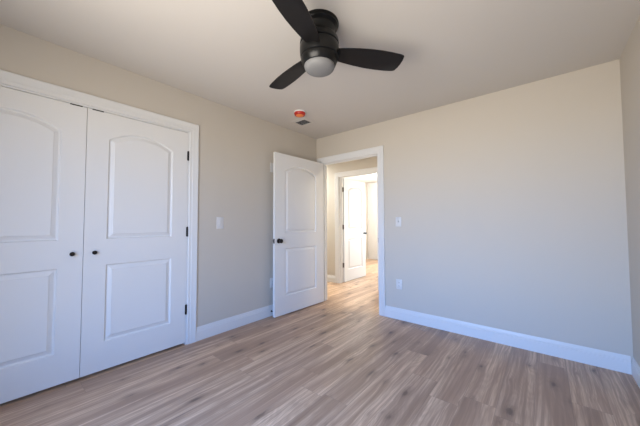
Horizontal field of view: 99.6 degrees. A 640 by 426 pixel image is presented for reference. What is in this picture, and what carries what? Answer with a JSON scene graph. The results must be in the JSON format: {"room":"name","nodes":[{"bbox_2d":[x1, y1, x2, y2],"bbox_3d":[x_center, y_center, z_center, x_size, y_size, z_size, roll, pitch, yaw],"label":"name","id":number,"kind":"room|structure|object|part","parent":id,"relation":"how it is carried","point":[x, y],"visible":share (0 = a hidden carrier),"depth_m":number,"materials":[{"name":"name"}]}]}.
{"room":"empty bedroom","nodes":[
{"label":"empty bedroom","id":0,"kind":"room"},
{"bbox_2d":[0,24,316,326],"bbox_3d":[-1.256,0.039,2.750,0.115,2.442,3.634,-2,-3,40],"label":"wall","id":1,"kind":"structure","parent":0,"point":[235,261],"depth_m":2.87,"materials":[{"name":"beige paint"}]},
{"bbox_2d":[0,86,86,403],"bbox_3d":[-2.024,0.192,1.735,0.065,2.022,0.770,-2,-3,40],"label":"door","id":2,"kind":"structure","parent":1,"relation":"in","point":[43,139],"depth_m":1.85,"materials":[{"name":"white paint"}]},
{"bbox_2d":[0,69,198,344],"bbox_3d":[-1.812,0.165,2.063,0.133,2.142,1.721,-2,-3,40],"label":"door frame","id":3,"kind":"structure","parent":1,"relation":"attached to","point":[10,80],"depth_m":2.57,"materials":[{"name":"white paint"}]},
{"bbox_2d":[79,108,188,376],"bbox_3d":[-1.530,0.213,2.329,0.065,2.022,0.770,-2,-3,40],"label":"door","id":4,"kind":"structure","parent":1,"relation":"in","point":[133,303],"depth_m":2.27,"materials":[{"name":"white paint"}]},
{"bbox_2d":[217,217,223,228],"bbox_3d":[-1.063,0.106,2.882,0.010,0.124,0.080,-2,-3,40],"label":"light switch","id":5,"kind":"object","parent":1,"relation":"attached to","point":[220,220],"visible":1,"depth_m":2.88,"materials":[{"name":"grey plastic"}]},
{"bbox_2d":[196,304,272,341],"bbox_3d":[-0.629,1.216,3.355,0.014,0.133,1.836,-2,-3,40],"label":"baseboard","id":6,"kind":"structure","parent":1,"relation":"attached to","point":[214,328],"depth_m":2.95,"materials":[{"name":"white paint"}]},
{"bbox_2d":[273,152,323,317],"bbox_3d":[-0.262,0.267,3.670,0.159,2.030,0.934,-2,-3,42],"label":"door","id":7,"kind":"structure","parent":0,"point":[298,196],"depth_m":3.60,"materials":[{"name":"white paint"}]},
{"bbox_2d":[0,259,639,425],"bbox_3d":[0.803,1.331,3.974,5.118,0.060,8.449,-2,-3,40],"label":"floor","id":8,"kind":"structure","parent":0,"point":[335,361],"depth_m":1.95,"materials":[{"name":"brown wood"}]},
{"bbox_2d":[0,0,639,182],"bbox_3d":[0.795,-1.169,4.068,5.118,0.060,8.449,-2,-3,40],"label":"ceiling","id":9,"kind":"structure","parent":0,"point":[229,53],"depth_m":1.95,"materials":[{"name":"paint"}]},
{"bbox_2d":[294,110,305,116],"bbox_3d":[-0.235,-1.144,3.137,0.136,0.054,0.136,-2,-3,40],"label":"smoke detector","id":10,"kind":"object","parent":9,"relation":"attached to","point":[298,113],"visible":1,"depth_m":3.10,"materials":[{"name":"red plastic"}]},
{"bbox_2d":[291,117,314,125],"bbox_3d":[-0.214,-1.155,3.448,0.238,0.010,0.205,-2,-3,40],"label":"ceiling vent","id":11,"kind":"object","parent":9,"relation":"in","point":[304,121],"visible":1,"depth_m":3.44,"materials":[{"name":"metal"}]},
{"bbox_2d":[269,0,403,89],"bbox_3d":[-0.088,-1.062,1.756,0.958,0.324,0.997,-2,-3,40],"label":"ceiling fan","id":12,"kind":"object","parent":9,"relation":"hanging from","point":[320,52],"visible":1,"depth_m":1.67,"materials":[{"name":"black metal"}]},
{"bbox_3d":[-0.209,-1.016,1.991,0.160,0.006,0.477,-14,5,-40],"label":"blade","id":13,"kind":"part","parent":12,"relation":"part of","materials":[{"name":"black wood"}]},
{"bbox_3d":[-0.115,-1.037,1.443,0.160,0.006,0.477,12,4,20],"label":"blade","id":14,"kind":"part","parent":12,"relation":"part of","materials":[{"name":"black wood"}]},
{"bbox_3d":[-0.003,-0.924,1.740,0.195,0.048,0.195,-2,-3,40],"label":"globe","id":15,"kind":"part","parent":12,"relation":"part of","materials":[{"name":"white glass"}]},
{"bbox_3d":[0.313,-1.025,1.798,0.477,0.006,0.160,2,-15,-10],"label":"blade","id":16,"kind":"part","parent":12,"relation":"part of","materials":[{"name":"black wood"}]},
{"bbox_2d":[327,156,376,275],"bbox_3d":[1.293,0.099,4.536,5.018,2.442,0.115,-2,-3,40],"label":"wall","id":17,"kind":"structure","parent":0,"point":[370,162],"depth_m":5.33,"materials":[{"name":"beige paint"}]},
{"bbox_2d":[327,275,334,282],"bbox_3d":[1.245,1.251,4.452,4.986,0.133,0.014,-2,-3,40],"label":"baseboard","id":18,"kind":"structure","parent":17,"relation":"attached to","point":[330,278],"depth_m":5.30,"materials":[{"name":"white paint"}]},
{"bbox_2d":[342,178,366,281],"bbox_3d":[0.718,0.337,5.611,0.159,2.030,0.824,-2,-3,40],"label":"door","id":19,"kind":"structure","parent":17,"relation":"in","point":[354,231],"depth_m":5.56,"materials":[{"name":"white paint"}]},
{"bbox_2d":[335,167,378,289],"bbox_3d":[0.716,0.272,4.999,1.000,2.134,0.133,-2,-3,40],"label":"door frame","id":20,"kind":"structure","parent":17,"relation":"attached to","point":[338,176],"depth_m":5.23,"materials":[{"name":"white paint"}]},
{"bbox_2d":[342,180,377,259],"bbox_3d":[2.036,0.133,5.505,5.119,2.442,4.585,-2,-3,40],"label":"wall","id":21,"kind":"structure","parent":0,"point":[371,187],"depth_m":8.66,"materials":[{"name":"white paint"}]},
{"bbox_2d":[317,59,632,359],"bbox_3d":[0.571,0.068,3.668,5.018,2.442,0.115,-2,-3,40],"label":"wall","id":22,"kind":"structure","parent":0,"point":[510,203],"depth_m":2.54,"materials":[{"name":"beige paint"}]},
{"bbox_2d":[317,145,385,315],"bbox_3d":[0.418,0.227,3.777,1.100,2.134,0.133,-2,-3,40],"label":"door frame","id":23,"kind":"structure","parent":22,"relation":"attached to","point":[378,151],"depth_m":3.45,"materials":[{"name":"white paint"}]},
{"bbox_2d":[396,217,400,226],"bbox_3d":[0.943,0.106,3.265,0.070,0.115,0.024,-2,-3,40],"label":"light switch","id":24,"kind":"object","parent":22,"relation":"attached to","point":[398,219],"visible":1,"depth_m":3.27,"materials":[{"name":"grey plastic"}]},
{"bbox_2d":[396,279,401,289],"bbox_3d":[0.949,0.856,3.245,0.074,0.118,0.008,-2,-3,40],"label":"wall outlet","id":25,"kind":"object","parent":22,"relation":"attached to","point":[398,281],"visible":1,"depth_m":3.25,"materials":[{"name":"grey plastic"}]},
{"bbox_2d":[385,305,631,374],"bbox_3d":[1.585,1.184,2.700,2.021,0.133,0.014,-2,-3,40],"label":"baseboard","id":26,"kind":"structure","parent":22,"relation":"attached to","point":[586,355],"depth_m":2.47,"materials":[{"name":"white paint"}]},
{"bbox_2d":[620,15,639,365],"bbox_3d":[1.256,-0.048,0.661,0.115,2.442,3.634,-2,-3,40],"label":"wall","id":27,"kind":"structure","parent":0,"point":[630,57],"depth_m":1.93,"materials":[{"name":"beige paint"}]},
{"bbox_2d":[631,357,639,387],"bbox_3d":[1.210,1.108,0.659,0.014,0.133,3.632,-2,-3,40],"label":"baseboard","id":28,"kind":"structure","parent":27,"relation":"attached to","point":[635,368],"depth_m":1.96,"materials":[{"name":"white paint"}]}
]}

